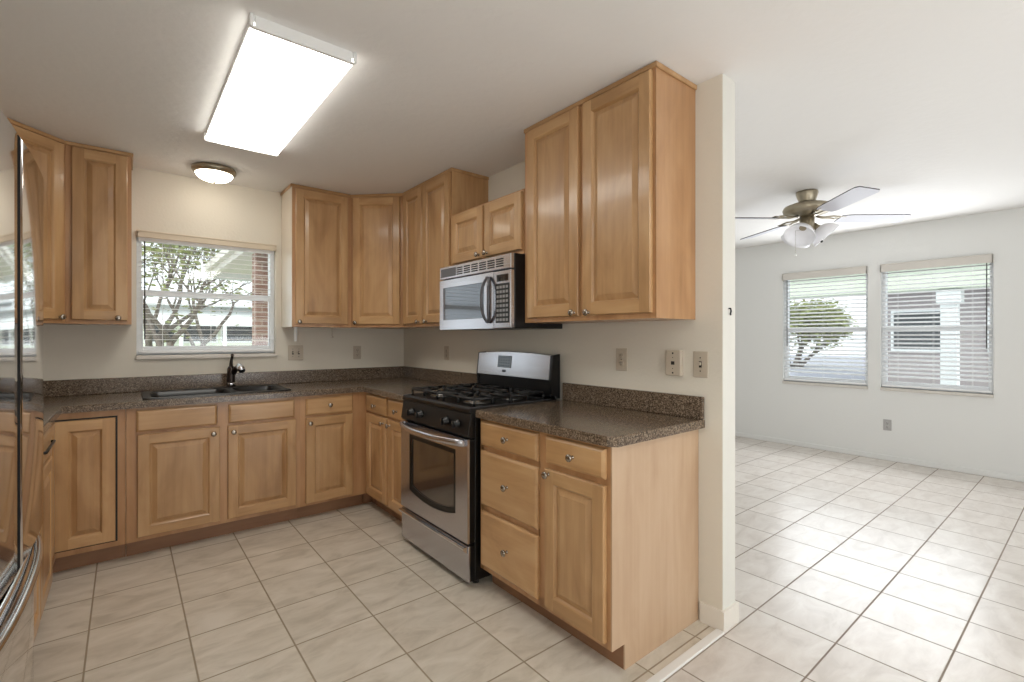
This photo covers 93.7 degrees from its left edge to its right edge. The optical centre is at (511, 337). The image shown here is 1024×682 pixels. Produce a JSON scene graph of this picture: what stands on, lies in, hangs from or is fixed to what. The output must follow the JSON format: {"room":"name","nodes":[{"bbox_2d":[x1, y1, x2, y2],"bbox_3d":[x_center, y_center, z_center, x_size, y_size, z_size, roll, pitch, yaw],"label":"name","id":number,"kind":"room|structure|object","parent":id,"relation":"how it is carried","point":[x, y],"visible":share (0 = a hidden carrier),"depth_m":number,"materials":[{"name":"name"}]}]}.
{"room":"kitchen","nodes":[
{"label":"kitchen","id":0,"kind":"room"},
{"bbox_2d":[43,167,403,380],"bbox_3d":[-2.238,0.063,3.612,3.120,2.438,0.150,0,0,-39],"label":"wall","id":1,"kind":"structure","parent":0,"point":[163,202],"depth_m":3.51,"materials":[{"name":"beige paint"}]},
{"bbox_2d":[7,118,68,324],"bbox_3d":[-2.852,-0.618,2.624,0.620,1.071,0.613,0,0,-39],"label":"upper cabinet","id":2,"kind":"object","parent":1,"relation":"attached to","point":[48,151],"visible":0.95,"depth_m":2.73,"materials":[{"name":"brown wood"}]},
{"bbox_2d":[65,141,132,324],"bbox_3d":[-2.578,-0.618,3.012,0.314,1.071,0.356,0,0,-39],"label":"upper cabinet","id":3,"kind":"object","parent":1,"relation":"attached to","point":[98,180],"visible":1,"depth_m":2.89,"materials":[{"name":"brown wood"}]},
{"bbox_2d":[136,237,276,359],"bbox_3d":[-2.247,-0.279,3.575,0.876,0.858,0.147,0,0,-39],"label":"window","id":4,"kind":"structure","parent":1,"relation":"in","point":[139,301],"depth_m":3.51,"materials":[{"name":"white plastic"}]},
{"bbox_2d":[136,230,276,353],"bbox_3d":[-2.217,-0.310,3.538,0.870,0.840,0.076,0,0,-39],"label":"window blind","id":5,"kind":"object","parent":4,"relation":"attached to","point":[144,236],"visible":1,"depth_m":3.48,"materials":[{"name":"white plastic"}]},
{"bbox_2d":[43,366,402,396],"bbox_3d":[-2.145,0.317,3.576,2.916,0.102,0.019,0,0,-39],"label":"backsplash","id":6,"kind":"structure","parent":1,"relation":"attached to","point":[51,388],"depth_m":3.47,"materials":[{"name":"brown stone"}]},
{"bbox_2d":[288,345,302,359],"bbox_3d":[-1.753,0.122,3.895,0.116,0.120,0.018,0,0,-39],"label":"light switch","id":7,"kind":"object","parent":1,"relation":"attached to","point":[295,352],"visible":1,"depth_m":3.90,"materials":[{"name":"beige plastic"}]},
{"bbox_2d":[280,183,350,327],"bbox_3d":[-1.559,-0.618,3.833,0.460,1.071,0.356,0,0,-39],"label":"upper cabinet","id":8,"kind":"object","parent":1,"relation":"attached to","point":[315,222],"visible":1,"depth_m":3.71,"materials":[{"name":"brown wood"}]},
{"bbox_2d":[293,327,297,340],"bbox_3d":[-1.675,-0.027,3.713,0.022,0.112,0.040,0,0,-39],"label":"clip","id":9,"kind":"object","parent":8,"relation":"attached to","point":[295,328],"visible":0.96,"depth_m":3.71,"materials":[{"name":"white plastic"}]},
{"bbox_2d":[353,346,360,358],"bbox_3d":[-1.361,0.130,4.218,0.070,0.115,0.008,0,0,-39],"label":"wall outlet","id":10,"kind":"object","parent":1,"relation":"attached to","point":[356,349],"visible":1,"depth_m":4.21,"materials":[{"name":"beige plastic"}]},
{"bbox_2d":[349,193,415,328],"bbox_3d":[-1.065,-0.618,4.065,0.621,1.071,0.613,0,0,-39],"label":"upper cabinet","id":11,"kind":"object","parent":1,"relation":"attached to","point":[376,219],"visible":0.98,"depth_m":3.84,"materials":[{"name":"brown wood"}]},
{"bbox_2d":[0,0,1023,248],"bbox_3d":[1.569,-1.206,2.411,7.240,0.100,6.800,0,0,-39],"label":"ceiling","id":12,"kind":"structure","parent":0,"point":[920,103],"depth_m":2.19,"materials":[{"name":"white paint"}]},
{"bbox_2d":[191,162,236,183],"bbox_3d":[-2.036,-1.104,3.281,0.266,0.101,0.266,0,0,-39],"label":"ceiling light","id":13,"kind":"object","parent":12,"relation":"attached to","point":[214,173],"visible":1,"depth_m":3.21,"materials":[{"name":"white glass"}]},
{"bbox_2d":[204,12,356,156],"bbox_3d":[-1.183,-1.131,2.324,0.386,0.048,1.290,0,0,-39],"label":"ceiling light","id":14,"kind":"object","parent":12,"relation":"attached to","point":[278,76],"visible":1,"depth_m":2.12,"materials":[{"name":"white plastic"}]},
{"bbox_2d":[735,186,911,255],"bbox_3d":[2.299,-0.896,3.757,1.256,0.517,1.230,0,0,41],"label":"ceiling fan","id":15,"kind":"object","parent":12,"relation":"hanging from","point":[802,234],"visible":0.99,"depth_m":3.75,"materials":[{"name":"grey metal"}]},
{"bbox_2d":[34,436,1023,681],"bbox_3d":[1.511,1.332,2.364,7.090,0.100,6.500,0,0,-39],"label":"floor","id":16,"kind":"structure","parent":0,"point":[339,595],"depth_m":2.31,"materials":[{"name":"tile"}]},
{"bbox_2d":[0,109,42,681],"bbox_3d":[-1.474,0.379,0.989,0.697,1.806,0.934,0,0,-39],"label":"refrigerator","id":17,"kind":"object","parent":16,"relation":"on","point":[21,178],"visible":1,"depth_m":1.20,"materials":[{"name":"grey metal"}]},
{"bbox_2d":[34,427,55,640],"bbox_3d":[-2.135,0.845,1.744,0.632,0.874,1.022,0,0,-39],"label":"base cabinet","id":18,"kind":"object","parent":16,"relation":"on","point":[45,576],"visible":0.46,"depth_m":2.11,"materials":[{"name":"brown wood"}]},
{"bbox_2d":[49,409,125,572],"bbox_3d":[-2.650,0.845,2.585,0.886,0.874,0.928,0,0,-39],"label":"base cabinet","id":19,"kind":"object","parent":16,"relation":"on","point":[88,452],"visible":0.42,"depth_m":2.64,"materials":[{"name":"brown wood"}]},
{"bbox_2d":[43,366,476,434],"bbox_3d":[-1.537,0.336,2.821,2.916,0.140,1.958,0,0,-39],"label":"countertop","id":20,"kind":"structure","parent":19,"relation":"on","point":[60,397],"depth_m":3.37,"materials":[{"name":"brown stone"}]},
{"bbox_2d":[141,384,290,399],"bbox_3d":[-2.004,0.464,3.274,0.830,0.209,0.490,0,0,-39],"label":"sink","id":21,"kind":"object","parent":20,"relation":"in","point":[179,393],"visible":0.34,"depth_m":3.28,"materials":[{"name":"black"}]},
{"bbox_2d":[213,354,247,387],"bbox_3d":[-2.003,0.237,3.440,0.220,0.243,0.190,0,0,-39],"label":"faucet","id":22,"kind":"object","parent":20,"relation":"on","point":[232,370],"visible":1,"depth_m":3.46,"materials":[{"name":"brown metal"}]},
{"bbox_2d":[126,396,299,555],"bbox_3d":[-2.020,0.845,3.265,0.945,0.874,0.660,0,0,-39],"label":"base cabinet","id":23,"kind":"object","parent":16,"relation":"on","point":[195,472],"visible":0.98,"depth_m":2.99,"materials":[{"name":"brown wood"}]},
{"bbox_2d":[297,392,365,517],"bbox_3d":[-1.467,0.845,3.711,0.475,0.874,0.660,0,0,-39],"label":"base cabinet","id":24,"kind":"object","parent":16,"relation":"on","point":[332,426],"visible":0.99,"depth_m":3.48,"materials":[{"name":"brown wood"}]},
{"bbox_2d":[362,493,375,503],"bbox_3d":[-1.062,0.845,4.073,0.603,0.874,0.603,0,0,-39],"label":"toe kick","id":25,"kind":"object","parent":16,"relation":"on","point":[366,498],"visible":0.1,"depth_m":3.72,"materials":[{"name":"brown wood"}]},
{"bbox_2d":[366,392,404,521],"bbox_3d":[-0.661,0.845,3.532,0.660,0.874,0.731,0,0,-39],"label":"base cabinet","id":26,"kind":"object","parent":16,"relation":"on","point":[383,414],"visible":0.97,"depth_m":3.35,"materials":[{"name":"brown wood"}]},
{"bbox_2d":[399,351,559,582],"bbox_3d":[-0.234,0.688,2.912,0.728,1.189,0.760,0,0,-39],"label":"gas range","id":27,"kind":"object","parent":16,"relation":"on","point":[441,429],"visible":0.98,"depth_m":2.72,"materials":[{"name":"silver metal"}]},
{"bbox_2d":[403,392,556,413],"bbox_3d":[-0.214,0.375,2.928,0.617,0.028,0.760,0,0,-39],"label":"cooktop","id":28,"kind":"object","parent":27,"relation":"in","point":[446,404],"depth_m":2.72,"materials":[{"name":"black metal"}]},
{"bbox_2d":[481,418,698,669],"bbox_3d":[0.324,0.845,2.311,0.660,0.874,0.856,0,0,-39],"label":"base cabinet","id":29,"kind":"object","parent":16,"relation":"on","point":[601,542],"visible":0.97,"depth_m":2.00,"materials":[{"name":"brown wood"}]},
{"bbox_2d":[476,383,704,446],"bbox_3d":[0.341,0.336,2.307,0.638,0.140,0.890,0,0,-39],"label":"countertop","id":30,"kind":"structure","parent":29,"relation":"on","point":[598,415],"depth_m":2.23,"materials":[{"name":"brown stone"}]},
{"bbox_2d":[645,629,724,681],"bbox_3d":[0.039,1.288,1.391,2.238,0.028,0.038,0,0,-39],"label":"threshold","id":31,"kind":"object","parent":16,"relation":"on","point":[671,668],"visible":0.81,"depth_m":1.91,"materials":[{"name":"white stone"}]},
{"bbox_2d":[404,74,734,618],"bbox_3d":[-0.003,0.063,3.336,0.113,2.438,3.086,0,0,-39],"label":"wall","id":32,"kind":"structure","parent":0,"point":[587,351],"depth_m":2.18,"materials":[{"name":"beige paint"}]},
{"bbox_2d":[403,366,476,385],"bbox_3d":[-0.597,0.317,3.963,0.019,0.102,1.322,0,0,-39],"label":"backsplash","id":33,"kind":"structure","parent":32,"relation":"attached to","point":[443,376],"depth_m":3.94,"materials":[{"name":"brown stone"}]},
{"bbox_2d":[402,167,488,327],"bbox_3d":[-0.537,-0.618,3.623,0.356,1.071,0.744,0,0,-39],"label":"upper cabinet","id":34,"kind":"object","parent":32,"relation":"attached to","point":[429,206],"visible":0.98,"depth_m":3.45,"materials":[{"name":"brown wood"}]},
{"bbox_2d":[444,346,448,359],"bbox_3d":[-0.531,0.124,3.894,0.008,0.115,0.070,0,0,-39],"label":"wall outlet","id":35,"kind":"object","parent":32,"relation":"attached to","point":[446,348],"visible":1,"depth_m":3.89,"materials":[{"name":"beige plastic"}]},
{"bbox_2d":[451,188,524,264],"bbox_3d":[-0.071,-0.650,3.044,0.356,0.361,0.757,0,0,-39],"label":"upper cabinet","id":36,"kind":"object","parent":32,"relation":"attached to","point":[496,227],"visible":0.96,"depth_m":2.89,"materials":[{"name":"brown wood"}]},
{"bbox_2d":[440,253,561,329],"bbox_3d":[-0.104,-0.259,3.017,0.436,0.413,0.757,0,0,-39],"label":"microwave","id":37,"kind":"object","parent":36,"relation":"attached to","point":[486,293],"visible":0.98,"depth_m":2.79,"materials":[{"name":"silver metal"}]},
{"bbox_2d":[524,60,696,323],"bbox_3d":[0.439,-0.618,2.412,0.356,1.071,0.855,0,0,-39],"label":"upper cabinet","id":38,"kind":"object","parent":32,"relation":"attached to","point":[610,174],"visible":1,"depth_m":2.16,"materials":[{"name":"brown wood"}]},
{"bbox_2d":[616,348,626,370],"bbox_3d":[0.575,0.114,2.521,0.008,0.118,0.073,0,0,-39],"label":"wall outlet","id":39,"kind":"object","parent":32,"relation":"attached to","point":[621,353],"visible":1,"depth_m":2.52,"materials":[{"name":"beige plastic"}]},
{"bbox_2d":[619,353,623,365],"bbox_3d":[0.573,0.114,2.520,0.002,0.071,0.033,0,0,-39],"label":"receptacle","id":40,"kind":"object","parent":39,"relation":"attached to","point":[621,355],"depth_m":2.52,"materials":[{"name":"beige plastic"}]},
{"bbox_2d":[562,383,703,419],"bbox_3d":[0.582,0.317,2.501,0.019,0.102,0.888,0,0,-39],"label":"backsplash","id":41,"kind":"structure","parent":32,"relation":"attached to","point":[688,406],"depth_m":2.42,"materials":[{"name":"brown stone"}]},
{"bbox_2d":[666,350,682,375],"bbox_3d":[0.767,0.119,2.269,0.026,0.118,0.078,0,0,-39],"label":"phone jack","id":42,"kind":"object","parent":32,"relation":"attached to","point":[674,358],"visible":1,"depth_m":2.25,"materials":[{"name":"beige plastic"}]},
{"bbox_2d":[693,351,707,377],"bbox_3d":[0.851,0.121,2.172,0.018,0.118,0.073,0,0,-39],"label":"light switch","id":43,"kind":"object","parent":32,"relation":"attached to","point":[700,358],"visible":1,"depth_m":2.17,"materials":[{"name":"beige plastic"}]},
{"bbox_2d":[700,600,738,632],"bbox_3d":[0.007,1.238,3.323,0.137,0.088,3.078,0,0,-39],"label":"baseboard","id":44,"kind":"structure","parent":32,"relation":"attached to","point":[711,616],"depth_m":2.12,"materials":[{"name":"beige wood"}]},
{"bbox_2d":[735,207,1023,475],"bbox_3d":[4.329,0.063,4.636,0.150,2.438,6.500,0,0,-39],"label":"wall","id":45,"kind":"structure","parent":0,"point":[983,433],"depth_m":5.04,"materials":[{"name":"white paint"}]},
{"bbox_2d":[782,274,867,388],"bbox_3d":[3.592,-0.098,5.514,0.145,1.300,0.858,0,0,-39],"label":"window","id":46,"kind":"structure","parent":45,"relation":"in","point":[787,374],"depth_m":5.50,"materials":[{"name":"white plastic"}]},
{"bbox_2d":[782,266,867,384],"bbox_3d":[3.552,-0.130,5.482,0.071,1.280,0.852,0,0,-39],"label":"window blind","id":47,"kind":"object","parent":46,"relation":"attached to","point":[860,269],"visible":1,"depth_m":5.46,"materials":[{"name":"white plastic"}]},
{"bbox_2d":[735,432,1023,481],"bbox_3d":[4.266,1.255,4.585,0.012,0.055,6.460,0,0,-39],"label":"baseboard","id":48,"kind":"structure","parent":45,"relation":"attached to","point":[993,474],"depth_m":4.97,"materials":[{"name":"white paint"}]},
{"bbox_2d":[883,419,891,430],"bbox_3d":[3.922,0.912,5.014,0.008,0.115,0.070,0,0,-39],"label":"wall outlet","id":49,"kind":"object","parent":45,"relation":"attached to","point":[887,424],"visible":1,"depth_m":5.01,"materials":[{"name":"grey plastic"}]},
{"bbox_2d":[880,263,993,397],"bbox_3d":[4.195,-0.098,4.766,0.145,1.300,0.849,0,0,-39],"label":"window","id":50,"kind":"structure","parent":45,"relation":"in","point":[884,379],"depth_m":4.75,"materials":[{"name":"white plastic"}]},
{"bbox_2d":[880,253,992,392],"bbox_3d":[4.156,-0.130,4.734,0.071,1.280,0.843,0,0,-39],"label":"window blind","id":51,"kind":"object","parent":50,"relation":"attached to","point":[984,258],"visible":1,"depth_m":4.70,"materials":[{"name":"white plastic"}]},
{"label":"outside","id":52,"kind":"structure","parent":0,"visible":0},
{"bbox_2d":[201,250,253,281],"bbox_3d":[-1.996,-1.028,6.896,3.720,0.220,4.360,0,0,-39],"label":"porch roof","id":53,"kind":"structure","parent":52,"point":[204,274],"depth_m":6.86,"materials":[{"name":"grey paint"}]},
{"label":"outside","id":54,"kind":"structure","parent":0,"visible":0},
{"bbox_3d":[-23.429,1.657,12.224,34.800,0.250,39.840,0,0,-39],"label":"ground","id":55,"kind":"structure","parent":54,"visible":0},
{"bbox_2d":[142,267,251,345],"bbox_3d":[-9.428,-0.468,19.235,10.400,4.000,7.900,0,0,-39],"label":"neighbor house","id":56,"kind":"structure","parent":55,"relation":"on","point":[208,326],"depth_m":15.36,"materials":[{"name":"white"}]},
{"bbox_2d":[252,253,267,344],"bbox_3d":[-2.435,0.317,5.425,0.930,2.450,0.280,0,0,-39],"label":"brick pier","id":57,"kind":"structure","parent":55,"relation":"on","point":[260,288],"depth_m":5.11,"materials":[{"name":"brick"}]},
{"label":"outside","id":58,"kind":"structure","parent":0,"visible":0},
{"bbox_2d":[790,355,864,379],"bbox_3d":[15.046,1.657,23.876,40.670,0.250,70.000,0,0,-39],"label":"ground","id":59,"kind":"structure","parent":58,"point":[848,360],"depth_m":23.83,"materials":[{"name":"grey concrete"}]},
{"bbox_2d":[790,298,858,366],"bbox_3d":[15.240,-0.384,24.956,5.344,4.150,4.480,0,0,5],"label":"tree","id":60,"kind":"object","parent":59,"relation":"on","point":[836,302],"visible":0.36,"depth_m":24.15,"materials":[{"name":"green plant"}]},
{"bbox_2d":[790,263,989,384],"bbox_3d":[7.013,0.162,8.085,3.800,2.740,8.500,0,0,-39],"label":"porch","id":61,"kind":"object","parent":59,"relation":"on","point":[949,382],"visible":0.21,"depth_m":6.74,"materials":[{"name":"white"}]},
{"bbox_2d":[888,289,989,386],"bbox_3d":[18.319,-0.768,12.385,7.400,4.600,14.000,0,0,-39],"label":"house","id":62,"kind":"structure","parent":59,"relation":"on","point":[913,380],"depth_m":14.57,"materials":[{"name":"grey"}]},
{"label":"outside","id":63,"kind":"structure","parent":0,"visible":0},
{"bbox_3d":[-8.505,1.512,6.620,15.000,0.040,5.700,0,0,-39],"label":"ground","id":64,"kind":"structure","parent":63,"visible":0},
{"bbox_2d":[142,242,251,345],"bbox_3d":[-6.358,-0.919,8.387,6.073,5.085,5.467,0,0,-39],"label":"tree","id":65,"kind":"object","parent":64,"relation":"on","point":[151,319],"visible":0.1,"depth_m":8.57,"materials":[{"name":"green plant"}]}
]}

